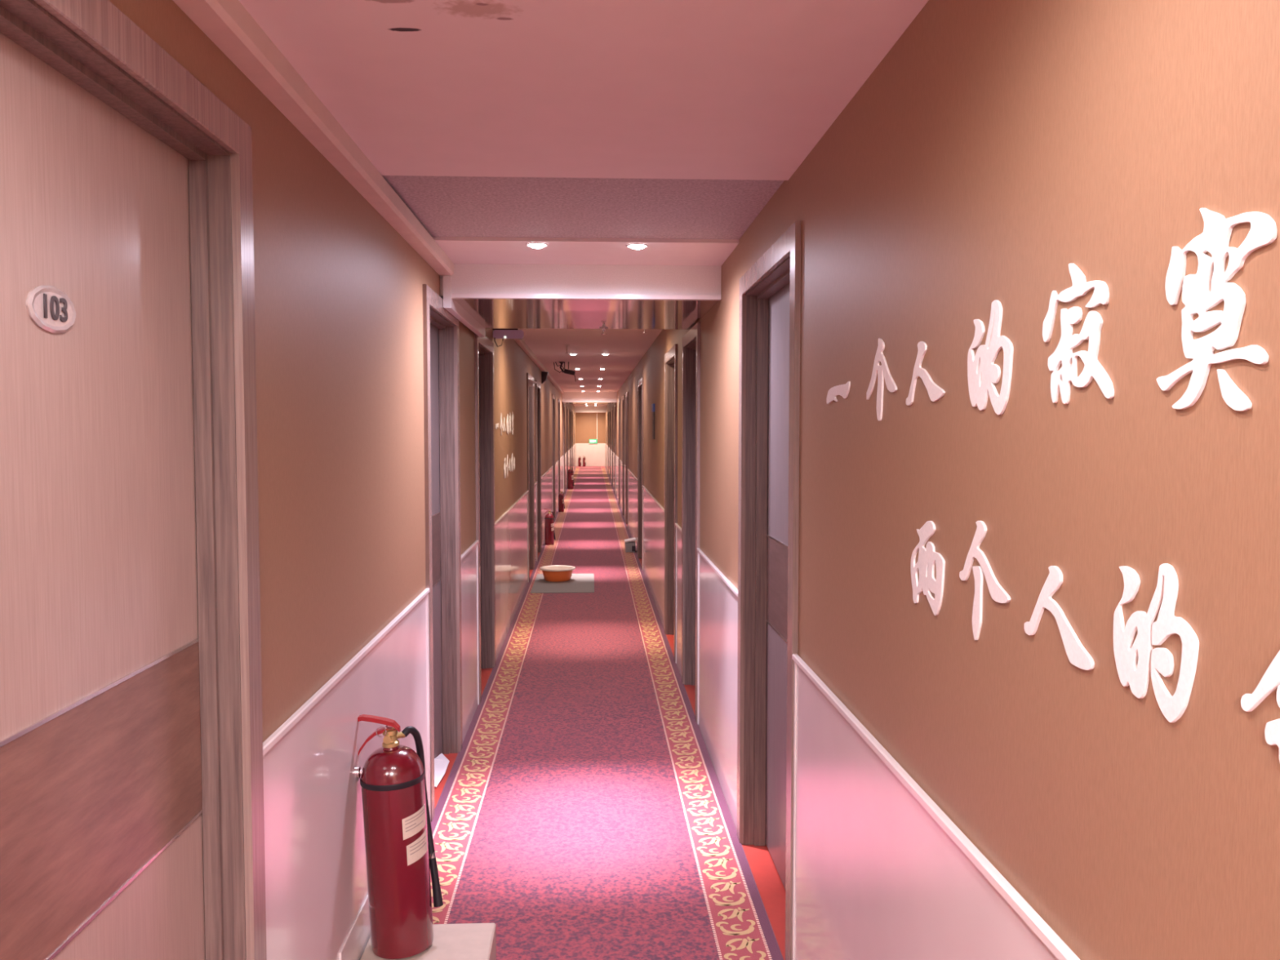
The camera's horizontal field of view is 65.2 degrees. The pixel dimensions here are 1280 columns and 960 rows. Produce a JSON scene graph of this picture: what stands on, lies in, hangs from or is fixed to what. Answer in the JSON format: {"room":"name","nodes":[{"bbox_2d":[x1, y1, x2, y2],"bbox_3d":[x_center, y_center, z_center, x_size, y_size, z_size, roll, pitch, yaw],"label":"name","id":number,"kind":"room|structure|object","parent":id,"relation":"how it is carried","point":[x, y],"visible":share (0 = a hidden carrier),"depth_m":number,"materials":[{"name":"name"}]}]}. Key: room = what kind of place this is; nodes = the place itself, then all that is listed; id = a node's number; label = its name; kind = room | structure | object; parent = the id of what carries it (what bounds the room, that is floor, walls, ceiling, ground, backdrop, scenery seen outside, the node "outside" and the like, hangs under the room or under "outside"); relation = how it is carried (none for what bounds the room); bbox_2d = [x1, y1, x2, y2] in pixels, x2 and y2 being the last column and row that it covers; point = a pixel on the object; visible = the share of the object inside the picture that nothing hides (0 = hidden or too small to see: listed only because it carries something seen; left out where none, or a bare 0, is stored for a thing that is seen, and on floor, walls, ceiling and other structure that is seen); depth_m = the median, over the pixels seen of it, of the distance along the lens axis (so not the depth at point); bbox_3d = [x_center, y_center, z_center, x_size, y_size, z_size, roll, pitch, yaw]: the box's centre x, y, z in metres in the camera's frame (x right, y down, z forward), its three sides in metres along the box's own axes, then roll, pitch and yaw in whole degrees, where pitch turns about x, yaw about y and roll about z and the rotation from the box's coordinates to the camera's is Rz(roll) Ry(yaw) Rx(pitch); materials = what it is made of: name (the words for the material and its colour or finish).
{"room":"hotel corridor","nodes":[
{"label":"hotel corridor","id":0,"kind":"room"},
{"bbox_2d":[109,0,575,742],"bbox_3d":[-1.658,-0.689,18.680,0.160,2.786,46.500,0,3,-3],"label":"wall","id":1,"kind":"structure","parent":0,"point":[339,291],"depth_m":2.60,"materials":[{"name":"paint"}]},
{"bbox_2d":[0,0,266,959],"bbox_3d":[-0.792,0.437,1.436,0.134,2.190,1.100,0,3,-3],"label":"door","id":2,"kind":"structure","parent":1,"relation":"in","point":[132,815],"depth_m":1.57,"materials":[{"name":"grey wood"}]},
{"bbox_2d":[172,0,453,275],"bbox_3d":[-0.641,-0.719,-0.056,0.062,0.054,9.020,0,3,-3],"label":"trim","id":3,"kind":"structure","parent":1,"relation":"attached to","point":[227,24],"depth_m":2.16,"materials":[{"name":"paint"}]},
{"bbox_2d":[262,587,431,959],"bbox_3d":[-0.810,0.971,3.044,0.016,0.969,2.060,0,3,-3],"label":"wainscoting","id":4,"kind":"structure","parent":1,"relation":"attached to","point":[316,879],"depth_m":2.55,"materials":[{"name":"white paint"}]},
{"bbox_2d":[339,893,370,959],"bbox_3d":[-0.798,1.342,2.842,0.005,0.223,0.420,0,3,-3],"label":"baseboard","id":5,"kind":"structure","parent":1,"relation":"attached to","point":[353,947],"depth_m":2.82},
{"bbox_2d":[356,766,362,777],"bbox_3d":[-0.783,0.830,2.838,0.037,0.032,0.032,0,3,-3],"label":"wall hook","id":6,"kind":"object","parent":1,"relation":"attached to","point":[359,771],"visible":0.52,"depth_m":2.83,"materials":[{"name":"metal"}]},
{"bbox_2d":[422,284,462,822],"bbox_3d":[-0.942,0.289,4.524,0.134,2.190,0.970,0,3,-3],"label":"door","id":7,"kind":"structure","parent":1,"relation":"in","point":[440,326],"depth_m":4.90,"materials":[{"name":"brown wood"}]},
{"bbox_2d":[443,275,484,337],"bbox_3d":[-0.889,-0.870,5.137,0.035,0.146,1.420,0,3,-3],"label":"trim","id":8,"kind":"structure","parent":1,"relation":"attached to","point":[450,304],"depth_m":4.69,"materials":[{"name":"white paint"}]},
{"bbox_2d":[461,540,479,741],"bbox_3d":[-0.926,0.854,5.439,0.016,0.973,0.800,0,3,-3],"label":"panel","id":9,"kind":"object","parent":1,"relation":"attached to","point":[469,558],"depth_m":5.45,"materials":[{"name":"white paint"}]},
{"bbox_2d":[474,333,495,703],"bbox_3d":[-1.027,0.198,6.289,0.134,2.194,0.970,0,3,-3],"label":"door","id":10,"kind":"structure","parent":1,"relation":"in","point":[483,346],"depth_m":6.68,"materials":[{"name":"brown wood"}]},
{"bbox_2d":[499,413,502,435],"bbox_3d":[-1.028,-0.413,7.420,0.004,0.168,0.202,0,3,-3],"label":"wall lettering","id":11,"kind":"object","parent":1,"relation":"attached to","point":[501,424],"depth_m":7.41,"materials":[{"name":"white plastic"}]},
{"bbox_2d":[503,457,506,478],"bbox_3d":[-1.042,-0.090,7.725,0.004,0.159,0.167,0,3,-3],"label":"wall lettering","id":12,"kind":"object","parent":1,"relation":"attached to","point":[504,466],"depth_m":7.68,"materials":[{"name":"white plastic"}]},
{"bbox_2d":[506,414,508,435],"bbox_3d":[-1.054,-0.443,7.967,0.004,0.166,0.160,0,3,-3],"label":"wall lettering","id":13,"kind":"object","parent":1,"relation":"attached to","point":[507,423],"depth_m":7.99,"materials":[{"name":"white plastic"}]},
{"bbox_2d":[492,328,524,346],"bbox_3d":[-0.898,-0.967,6.819,0.210,0.128,0.073,0,3,-3],"label":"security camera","id":14,"kind":"object","parent":1,"relation":"attached to","point":[502,334],"visible":1,"depth_m":6.80,"materials":[{"name":"purple plastic"}]},
{"bbox_2d":[506,454,509,477],"bbox_3d":[-1.054,-0.111,7.975,0.004,0.183,0.186,0,3,-3],"label":"wall lettering","id":15,"kind":"object","parent":1,"relation":"attached to","point":[508,466],"depth_m":7.94,"materials":[{"name":"white plastic"}]},
{"bbox_2d":[509,414,511,433],"bbox_3d":[-1.067,-0.469,8.230,0.004,0.171,0.175,0,3,-3],"label":"wall lettering","id":16,"kind":"object","parent":1,"relation":"attached to","point":[510,415],"depth_m":8.21,"materials":[{"name":"white plastic"}]},
{"bbox_2d":[494,490,528,661],"bbox_3d":[-1.080,0.687,8.631,0.016,0.986,3.660,0,3,-3],"label":"trim","id":17,"kind":"structure","parent":1,"relation":"attached to","point":[511,529],"depth_m":8.12,"materials":[{"name":"white paint"}]},
{"bbox_2d":[511,453,513,471],"bbox_3d":[-1.076,-0.146,8.425,0.004,0.159,0.152,0,3,-3],"label":"wall lettering","id":18,"kind":"object","parent":1,"relation":"attached to","point":[512,460],"depth_m":8.40,"materials":[{"name":"white plastic"}]},
{"bbox_2d":[511,413,513,435],"bbox_3d":[-1.080,-0.479,8.492,0.004,0.195,0.172,0,3,-3],"label":"wall lettering","id":19,"kind":"object","parent":1,"relation":"attached to","point":[513,413],"depth_m":8.49,"materials":[{"name":"white plastic"}]},
{"bbox_2d":[526,373,536,581],"bbox_3d":[-1.212,-0.046,10.944,0.216,2.195,1.040,0,3,-3],"label":"door","id":20,"kind":"structure","parent":1,"relation":"in","point":[530,380],"depth_m":11.37,"materials":[{"name":"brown wood"}]},
{"bbox_2d":[534,481,537,565],"bbox_3d":[-1.234,0.521,11.793,0.016,0.972,0.600,0,3,-3],"label":"trim","id":21,"kind":"structure","parent":1,"relation":"attached to","point":[535,482],"depth_m":11.92,"materials":[{"name":"white paint"}]},
{"bbox_2d":[535,380,541,560],"bbox_3d":[-1.330,-0.130,12.534,0.134,2.194,0.950,0,3,-3],"label":"door","id":22,"kind":"structure","parent":1,"relation":"in","point":[538,400],"depth_m":12.92,"materials":[{"name":"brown wood"}]},
{"bbox_2d":[514,339,564,394],"bbox_3d":[-1.345,-1.535,14.305,0.045,0.128,16.980,0,3,-3],"label":"trim","id":23,"kind":"structure","parent":1,"relation":"attached to","point":[521,343],"depth_m":11.32,"materials":[{"name":"paint"}]},
{"bbox_2d":[541,371,548,383],"bbox_3d":[-1.284,-1.381,13.533,0.088,0.165,0.140,0,3,-3],"label":"wall speaker","id":24,"kind":"object","parent":1,"relation":"attached to","point":[544,374],"visible":1,"depth_m":13.46,"materials":[{"name":"plastic"}]},
{"bbox_2d":[541,466,553,549],"bbox_3d":[-1.392,0.349,15.059,0.016,0.987,4.050,0,3,-3],"label":"trim","id":25,"kind":"structure","parent":1,"relation":"attached to","point":[547,478],"depth_m":14.49,"materials":[{"name":"white paint"}]},
{"bbox_2d":[551,394,555,517],"bbox_3d":[-1.572,-0.391,17.521,0.134,2.194,0.950,0,3,-3],"label":"door","id":26,"kind":"structure","parent":1,"relation":"in","point":[553,395],"depth_m":17.89,"materials":[{"name":"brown wood"}]},
{"bbox_2d":[555,460,558,515],"bbox_3d":[-1.583,0.143,18.999,0.016,0.978,1.950,0,3,-3],"label":"trim","id":27,"kind":"structure","parent":1,"relation":"attached to","point":[557,462],"depth_m":18.86,"materials":[{"name":"white paint"}]},
{"bbox_2d":[557,399,559,494],"bbox_3d":[-1.711,-0.541,20.389,0.134,2.194,0.900,0,3,-3],"label":"door","id":28,"kind":"structure","parent":1,"relation":"in","point":[558,400],"depth_m":20.73,"materials":[{"name":"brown wood"}]},
{"bbox_2d":[560,455,564,493],"bbox_3d":[-1.741,-0.029,22.266,0.016,0.982,2.800,0,3,-3],"label":"trim","id":29,"kind":"structure","parent":1,"relation":"attached to","point":[562,476],"depth_m":22.48,"materials":[{"name":"white paint"}]},
{"bbox_2d":[563,403,564,493],"bbox_3d":[-1.890,-0.735,24.079,0.134,2.194,0.900,0,3,-3],"label":"door","id":30,"kind":"structure","parent":1,"relation":"in","point":[563,403],"depth_m":24.42,"materials":[{"name":"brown wood"}]},
{"bbox_2d":[564,452,567,491],"bbox_3d":[-1.908,-0.209,25.707,0.016,0.979,2.300,0,3,-3],"label":"trim","id":31,"kind":"structure","parent":1,"relation":"attached to","point":[566,455],"depth_m":26.09,"materials":[{"name":"white paint"}]},
{"bbox_2d":[566,406,568,470],"bbox_3d":[-2.044,-0.903,27.271,0.134,2.194,0.900,0,3,-3],"label":"door","id":32,"kind":"structure","parent":1,"relation":"in","point":[566,406],"depth_m":27.63,"materials":[{"name":"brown wood"}]},
{"bbox_2d":[568,448,570,469],"bbox_3d":[-2.089,-0.405,29.448,0.016,0.984,3.400,0,3,-3],"label":"trim","id":33,"kind":"structure","parent":1,"relation":"attached to","point":[569,450],"depth_m":29.96,"materials":[{"name":"white paint"}]},
{"bbox_2d":[569,408,571,466],"bbox_3d":[-2.252,-1.128,31.560,0.134,2.194,0.900,0,3,-3],"label":"door","id":34,"kind":"structure","parent":1,"relation":"in","point":[570,409],"depth_m":31.11,"materials":[{"name":"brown wood"}]},
{"bbox_2d":[571,410,573,467],"bbox_3d":[-2.397,-1.285,34.553,0.134,2.194,0.900,0,3,-3],"label":"door","id":35,"kind":"structure","parent":1,"relation":"in","point":[571,411],"depth_m":34.90,"materials":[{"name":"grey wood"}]},
{"bbox_2d":[573,444,573,471],"bbox_3d":[-2.430,-0.774,36.480,0.016,0.982,2.900,0,3,-3],"label":"trim","id":36,"kind":"structure","parent":1,"relation":"attached to","point":[573,445],"depth_m":36.71,"materials":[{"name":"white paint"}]},
{"bbox_2d":[573,413,574,470],"bbox_3d":[-2.581,-1.483,38.343,0.134,2.194,0.900,0,3,-3],"label":"door","id":37,"kind":"structure","parent":1,"relation":"in","point":[574,413],"depth_m":38.69,"materials":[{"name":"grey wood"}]},
{"bbox_2d":[238,0,928,405],"bbox_3d":[-0.946,-1.868,18.658,1.820,0.448,46.500,0,3,-3],"label":"ceiling","id":38,"kind":"structure","parent":0,"point":[587,130],"depth_m":2.31,"materials":[{"name":"paint"}]},
{"bbox_2d":[525,242,548,248],"bbox_3d":[-0.410,-0.932,3.985,0.090,0.016,0.090,0,3,-3],"label":"recessed light","id":39,"kind":"object","parent":38,"relation":"in","point":[534,245],"visible":1,"depth_m":3.96,"materials":[{"name":"white paint"}]},
{"bbox_2d":[553,361,575,380],"bbox_3d":[-0.927,-1.337,12.320,0.274,0.244,0.071,0,3,-3],"label":"security camera","id":40,"kind":"object","parent":38,"relation":"attached to","point":[566,371],"visible":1,"depth_m":12.31,"materials":[{"name":"plastic"}]},
{"bbox_2d":[599,327,608,334],"bbox_3d":[-0.210,-0.863,5.792,0.052,0.038,0.052,0,3,-3],"label":"sprinkler head","id":41,"kind":"object","parent":38,"relation":"attached to","point":[602,328],"visible":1,"depth_m":5.79},
{"bbox_2d":[626,243,648,249],"bbox_3d":[-0.011,-0.933,4.004,0.090,0.016,0.090,0,3,-3],"label":"recessed light","id":42,"kind":"object","parent":38,"relation":"in","point":[634,246],"visible":1,"depth_m":3.98,"materials":[{"name":"white paint"}]},
{"bbox_2d":[575,413,605,466],"bbox_3d":[-2.068,-1.883,41.867,1.820,2.620,0.120,0,3,-3],"label":"wall","id":43,"kind":"structure","parent":0,"point":[585,423],"depth_m":41.79,"materials":[{"name":"paint"}]},
{"bbox_2d":[576,443,604,466],"bbox_3d":[-2.068,-1.054,41.843,1.218,0.965,0.008,0,3,-3],"label":"trim","id":44,"kind":"structure","parent":43,"relation":"attached to","point":[594,453],"depth_m":41.84,"materials":[{"name":"white paint"}]},
{"bbox_2d":[589,439,597,443],"bbox_3d":[-1.954,-1.619,41.796,0.340,0.180,0.039,0,3,-3],"label":"exit sign","id":45,"kind":"object","parent":43,"relation":"attached to","point":[591,441],"visible":1,"depth_m":41.78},
{"bbox_2d":[434,492,785,959],"bbox_3d":[-0.946,0.658,18.779,1.820,0.246,46.500,0,3,-3],"label":"floor","id":46,"kind":"structure","parent":0,"point":[771,890],"depth_m":3.65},
{"bbox_2d":[434,753,448,787],"bbox_3d":[-0.939,1.343,4.690,0.059,0.059,0.400,0,3,-3],"label":"paper scrap","id":47,"kind":"object","parent":46,"relation":"on","point":[441,762],"visible":0.7,"depth_m":4.69,"materials":[{"name":"white paper"}]},
{"bbox_2d":[429,466,783,959],"bbox_3d":[-0.948,0.619,18.707,1.246,0.171,46.340,0,3,-3],"label":"carpet runner","id":48,"kind":"object","parent":46,"relation":"on","point":[582,812],"visible":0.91,"depth_m":4.36,"materials":[{"name":"pink carpet"}]},
{"bbox_2d":[360,923,496,959],"bbox_3d":[-0.608,1.403,2.829,0.363,0.113,0.370,0,3,-3],"label":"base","id":49,"kind":"object","parent":48,"relation":"on","point":[463,941],"visible":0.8,"depth_m":2.89,"materials":[{"name":"white"}]},
{"bbox_2d":[357,714,443,959],"bbox_3d":[-0.695,1.007,2.876,0.197,0.673,0.204,2,3,31],"label":"fire extinguisher","id":50,"kind":"object","parent":49,"relation":"on","point":[400,851],"visible":1,"depth_m":2.81,"materials":[{"name":"red metal"}]},
{"bbox_2d":[404,808,424,831],"bbox_3d":[-0.632,0.960,2.820,0.009,0.045,0.072,2,3,34],"label":"print","id":51,"kind":"object","parent":50,"relation":"on","point":[414,818],"depth_m":2.81},
{"bbox_2d":[409,835,426,855],"bbox_3d":[-0.626,1.033,2.828,0.007,0.034,0.064,2,3,31],"label":"print","id":52,"kind":"object","parent":50,"relation":"attached to","point":[417,843],"depth_m":2.82},
{"bbox_2d":[544,508,555,545],"bbox_3d":[-1.248,0.644,13.809,0.134,0.499,0.149,1,3,27],"label":"fire extinguisher","id":53,"kind":"object","parent":48,"relation":"on","point":[549,533],"visible":1,"depth_m":13.75,"materials":[{"name":"red metal"}]},
{"bbox_2d":[558,489,564,511],"bbox_3d":[-1.510,0.402,19.196,0.112,0.418,0.125,1,3,27],"label":"fire extinguisher","id":54,"kind":"object","parent":48,"relation":"on","point":[561,496],"visible":1,"depth_m":19.15,"materials":[{"name":"red metal"}]},
{"bbox_2d":[530,573,594,593],"bbox_3d":[-0.789,1.069,10.407,0.624,0.012,1.260,0,3,-3],"label":"floor mat","id":55,"kind":"object","parent":48,"relation":"on","point":[578,583],"visible":0.9,"depth_m":10.19,"materials":[{"name":"white"}]},
{"bbox_2d":[539,564,575,582],"bbox_3d":[-0.871,0.989,10.560,0.380,0.134,0.380,0,3,-3],"label":"plastic basin","id":56,"kind":"object","parent":55,"relation":"on","point":[555,573],"visible":1,"depth_m":10.44,"materials":[{"name":"orange plastic"}]},
{"bbox_2d":[567,466,574,488],"bbox_3d":[-1.831,-0.069,26.377,0.163,0.607,0.181,1,3,27],"label":"fire extinguisher","id":57,"kind":"object","parent":48,"relation":"on","point":[570,472],"visible":1,"depth_m":26.30,"materials":[{"name":"red metal"}]},
{"bbox_2d":[577,455,581,466],"bbox_3d":[-2.505,-0.781,41.493,0.120,0.445,0.133,1,3,27],"label":"fire extinguisher","id":58,"kind":"object","parent":48,"relation":"on","point":[579,458],"visible":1,"depth_m":41.45,"materials":[{"name":"red metal"}]},
{"bbox_2d":[582,455,586,466],"bbox_3d":[-2.315,-0.782,41.503,0.120,0.445,0.133,1,3,27],"label":"fire extinguisher","id":59,"kind":"object","parent":48,"relation":"on","point":[584,457],"visible":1,"depth_m":41.45,"materials":[{"name":"red metal"}]},
{"bbox_2d":[624,537,635,552],"bbox_3d":[-0.129,0.847,13.065,0.144,0.173,0.224,0,3,-3],"label":"storage box","id":60,"kind":"object","parent":48,"relation":"on","point":[630,547],"visible":1,"depth_m":12.96,"materials":[{"name":"grey plastic"}]},
{"bbox_2d":[605,0,1279,959],"bbox_3d":[-0.241,-0.692,18.749,0.160,2.786,46.500,0,3,-3],"label":"wall","id":61,"kind":"structure","parent":0,"point":[997,147],"depth_m":1.28,"materials":[{"name":"paint"}]},
{"bbox_2d":[440,263,721,328],"bbox_3d":[-0.295,-0.998,5.156,1.256,0.308,1.388,0,3,-3],"label":"ceiling beam","id":62,"kind":"structure","parent":61,"relation":"attached to","point":[496,295],"depth_m":4.50,"materials":[{"name":"white paint"}]},
{"bbox_2d":[561,391,617,404],"bbox_3d":[-1.186,-1.962,23.549,1.256,0.311,1.508,0,3,-3],"label":"trim","id":63,"kind":"structure","parent":61,"relation":"attached to","point":[568,397],"depth_m":22.81,"materials":[{"name":"white paint"}]},
{"bbox_2d":[573,405,606,413],"bbox_3d":[-1.952,-2.796,39.359,1.256,0.299,1.208,0,3,-3],"label":"trim","id":64,"kind":"structure","parent":61,"relation":"attached to","point":[577,409],"depth_m":38.77,"materials":[{"name":"white paint"}]},
{"bbox_2d":[606,413,607,444],"bbox_3d":[-1.222,-1.492,38.509,0.145,2.194,0.900,0,3,-3],"label":"door","id":65,"kind":"structure","parent":61,"relation":"in","point":[606,414],"depth_m":38.03,"materials":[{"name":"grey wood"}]},
{"bbox_2d":[606,444,608,472],"bbox_3d":[-1.197,-0.785,36.690,0.016,0.982,2.800,0,3,-3],"label":"trim","id":66,"kind":"structure","parent":61,"relation":"attached to","point":[606,445],"depth_m":35.96,"materials":[{"name":"white paint"}]},
{"bbox_2d":[607,410,608,446],"bbox_3d":[-1.043,-1.298,34.818,0.145,2.194,0.900,0,3,-3],"label":"door","id":67,"kind":"structure","parent":61,"relation":"in","point":[608,411],"depth_m":34.37,"materials":[{"name":"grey wood"}]},
{"bbox_2d":[608,446,609,477],"bbox_3d":[-1.025,-0.599,33.148,0.016,0.980,2.500,0,3,-3],"label":"trim","id":68,"kind":"structure","parent":61,"relation":"attached to","point":[608,446],"depth_m":32.68,"materials":[{"name":"white paint"}]},
{"bbox_2d":[609,408,610,479],"bbox_3d":[-0.879,-1.120,31.427,0.145,2.194,0.900,0,3,-3],"label":"door","id":69,"kind":"structure","parent":61,"relation":"in","point":[610,409],"depth_m":30.96,"materials":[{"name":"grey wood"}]},
{"bbox_2d":[609,448,612,484],"bbox_3d":[-0.849,-0.408,29.508,0.016,0.982,3.000,0,3,-3],"label":"trim","id":70,"kind":"structure","parent":61,"relation":"attached to","point":[611,451],"depth_m":29.87,"materials":[{"name":"white paint"}]},
{"bbox_2d":[612,406,613,487],"bbox_3d":[-0.690,-0.916,27.537,0.145,2.194,0.900,0,3,-3],"label":"door","id":71,"kind":"structure","parent":61,"relation":"in","point":[612,406],"depth_m":27.09,"materials":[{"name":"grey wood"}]},
{"bbox_2d":[613,452,614,490],"bbox_3d":[-0.684,-0.230,26.116,0.016,0.978,2.000,0,3,-3],"label":"trim","id":72,"kind":"structure","parent":61,"relation":"attached to","point":[613,452],"depth_m":25.64,"materials":[{"name":"white paint"}]},
{"bbox_2d":[613,404,615,492],"bbox_3d":[-0.550,-0.764,24.644,0.145,2.194,0.900,0,3,-3],"label":"door","id":73,"kind":"structure","parent":61,"relation":"in","point":[615,404],"depth_m":25.02,"materials":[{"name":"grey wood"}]},
{"bbox_2d":[615,454,618,502],"bbox_3d":[-0.520,-0.052,22.725,0.016,0.982,3.000,0,3,-3],"label":"trim","id":74,"kind":"structure","parent":61,"relation":"attached to","point":[616,456],"depth_m":22.42,"materials":[{"name":"white paint"}]},
{"bbox_2d":[618,399,620,506],"bbox_3d":[-0.361,-0.560,20.754,0.145,2.194,0.900,0,3,-3],"label":"door","id":75,"kind":"structure","parent":61,"relation":"in","point":[620,399],"depth_m":21.09,"materials":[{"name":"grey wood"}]},
{"bbox_2d":[619,459,622,513],"bbox_3d":[-0.360,0.120,19.433,0.016,0.977,1.800,0,3,-3],"label":"trim","id":76,"kind":"structure","parent":61,"relation":"attached to","point":[620,461],"depth_m":19.61,"materials":[{"name":"white paint"}]},
{"bbox_2d":[622,395,625,519],"bbox_3d":[-0.231,-0.419,18.061,0.145,2.194,0.900,0,3,-3],"label":"door","id":77,"kind":"structure","parent":61,"relation":"in","point":[623,397],"depth_m":18.39,"materials":[{"name":"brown wood"}]},
{"bbox_2d":[623,464,625,520],"bbox_3d":[-0.254,0.235,17.239,0.016,0.973,0.800,0,3,-3],"label":"trim","id":78,"kind":"structure","parent":61,"relation":"attached to","point":[624,464],"depth_m":17.45,"materials":[{"name":"white paint"}]},
{"bbox_2d":[625,391,628,524],"bbox_3d":[-0.149,-0.330,16.365,0.145,2.194,0.900,0,3,-3],"label":"door","id":79,"kind":"structure","parent":61,"relation":"in","point":[627,393],"depth_m":16.70,"materials":[{"name":"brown wood"}]},
{"bbox_2d":[627,468,637,554],"bbox_3d":[-0.107,0.395,14.197,0.016,0.985,3.500,0,3,-3],"label":"trim","id":80,"kind":"structure","parent":61,"relation":"attached to","point":[632,479],"depth_m":14.04,"materials":[{"name":"white paint"}]},
{"bbox_2d":[637,377,643,569],"bbox_3d":[0.069,-0.095,11.876,0.145,2.195,1.100,0,3,-3],"label":"door","id":81,"kind":"structure","parent":61,"relation":"in","point":[640,383],"depth_m":12.33,"materials":[{"name":"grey wood"}]},
{"bbox_2d":[641,484,664,629],"bbox_3d":[0.115,0.635,9.623,0.016,0.985,3.470,0,3,-3],"label":"trim","id":82,"kind":"structure","parent":61,"relation":"attached to","point":[653,513],"depth_m":9.27,"materials":[{"name":"white paint"}]},
{"bbox_2d":[651,403,654,439],"bbox_3d":[0.124,-0.550,9.386,0.016,0.331,0.230,0,3,-3],"label":"notice board","id":83,"kind":"object","parent":61,"relation":"attached to","point":[653,404],"visible":1,"depth_m":9.28,"materials":[{"name":"plastic"}]},
{"bbox_2d":[664,343,677,662],"bbox_3d":[0.288,0.142,7.358,0.145,2.195,1.020,0,3,-3],"label":"door","id":84,"kind":"structure","parent":61,"relation":"in","point":[671,356],"depth_m":7.78,"materials":[{"name":"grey wood"}]},
{"bbox_2d":[675,523,681,677],"bbox_3d":[0.260,0.792,6.621,0.016,0.971,0.510,0,3,-3],"label":"trim","id":85,"kind":"structure","parent":61,"relation":"attached to","point":[678,530],"depth_m":6.67,"materials":[{"name":"white paint"}]},
{"bbox_2d":[681,321,700,723],"bbox_3d":[0.359,0.220,5.886,0.145,2.194,0.910,0,3,-3],"label":"door","id":86,"kind":"structure","parent":61,"relation":"in","point":[691,384],"depth_m":6.25,"materials":[{"name":"grey wood"}]},
{"bbox_2d":[697,547,737,831],"bbox_3d":[0.354,0.891,4.696,0.016,0.971,1.530,0,3,-3],"label":"panel","id":87,"kind":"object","parent":61,"relation":"attached to","point":[717,597],"depth_m":4.57,"materials":[{"name":"white paint"}]},
{"bbox_2d":[737,220,800,959],"bbox_3d":[0.481,0.344,3.377,0.145,2.190,1.060,0,3,-3],"label":"door","id":88,"kind":"structure","parent":61,"relation":"in","point":[769,326],"depth_m":3.75,"materials":[{"name":"grey wood"}]},
{"bbox_2d":[826,381,850,404],"bbox_3d":[0.469,-0.206,2.372,0.004,0.046,0.214,0,3,-3],"label":"chinese character","id":89,"kind":"object","parent":61,"relation":"attached to","point":[843,390],"depth_m":2.36,"materials":[{"name":"white plastic"}]},
{"bbox_2d":[866,337,897,421],"bbox_3d":[0.487,-0.203,2.017,0.004,0.168,0.202,0,3,-3],"label":"chinese character","id":90,"kind":"object","parent":61,"relation":"attached to","point":[882,371],"depth_m":2.02,"materials":[{"name":"white plastic"}]},
{"bbox_2d":[906,341,945,405],"bbox_3d":[0.499,-0.189,1.753,0.004,0.111,0.196,0,3,-3],"label":"chinese character","id":91,"kind":"object","parent":61,"relation":"attached to","point":[935,393],"depth_m":1.76,"materials":[{"name":"white plastic"}]},
{"bbox_2d":[911,520,945,615],"bbox_3d":[0.501,0.149,1.743,0.004,0.159,0.167,0,3,-3],"label":"chinese character","id":92,"kind":"object","parent":61,"relation":"attached to","point":[928,557],"depth_m":1.73,"materials":[{"name":"white plastic"}]},
{"bbox_2d":[791,653,1079,959],"bbox_3d":[0.618,1.153,-0.767,0.016,0.969,7.300,0,3,-3],"label":"wainscoting","id":93,"kind":"structure","parent":61,"relation":"attached to","point":[881,871],"depth_m":2.03,"materials":[{"name":"white paint"}]},
{"bbox_2d":[959,520,1010,639],"bbox_3d":[0.513,0.153,1.493,0.004,0.183,0.186,0,3,-3],"label":"chinese character","id":94,"kind":"object","parent":61,"relation":"attached to","point":[997,593],"depth_m":1.50,"materials":[{"name":"white plastic"}]},
{"bbox_2d":[967,299,1013,414],"bbox_3d":[0.513,-0.178,1.469,0.004,0.166,0.160,0,3,-3],"label":"chinese character","id":95,"kind":"object","parent":61,"relation":"attached to","point":[983,373],"depth_m":1.46,"materials":[{"name":"white plastic"}]},
{"bbox_2d":[1023,565,1094,670],"bbox_3d":[0.524,0.166,1.256,0.004,0.113,0.182,0,3,-3],"label":"chinese character","id":96,"kind":"object","parent":61,"relation":"attached to","point":[1077,655],"depth_m":1.25,"materials":[{"name":"white plastic"}]},
{"bbox_2d":[1042,262,1114,404],"bbox_3d":[0.526,-0.178,1.205,0.004,0.171,0.175,0,3,-3],"label":"chinese character","id":97,"kind":"object","parent":61,"relation":"attached to","point":[1060,380],"depth_m":1.20,"materials":[{"name":"white plastic"}]},
{"bbox_2d":[1113,563,1199,722],"bbox_3d":[0.535,0.164,1.042,0.004,0.159,0.152,0,3,-3],"label":"chinese character","id":98,"kind":"object","parent":61,"relation":"attached to","point":[1150,633],"depth_m":1.03,"materials":[{"name":"white plastic"}]},
{"bbox_2d":[1156,208,1277,411],"bbox_3d":[0.539,-0.162,0.943,0.004,0.195,0.172,0,3,-3],"label":"chinese character","id":99,"kind":"object","parent":61,"relation":"attached to","point":[1203,291],"depth_m":0.94,"materials":[{"name":"white plastic"}]},
{"bbox_2d":[1240,650,1279,761],"bbox_3d":[0.545,0.187,0.824,0.004,0.116,0.149,0,3,-3],"label":"chinese character","id":100,"kind":"object","parent":61,"relation":"attached to","point":[1270,681],"depth_m":0.86,"materials":[{"name":"white plastic"}]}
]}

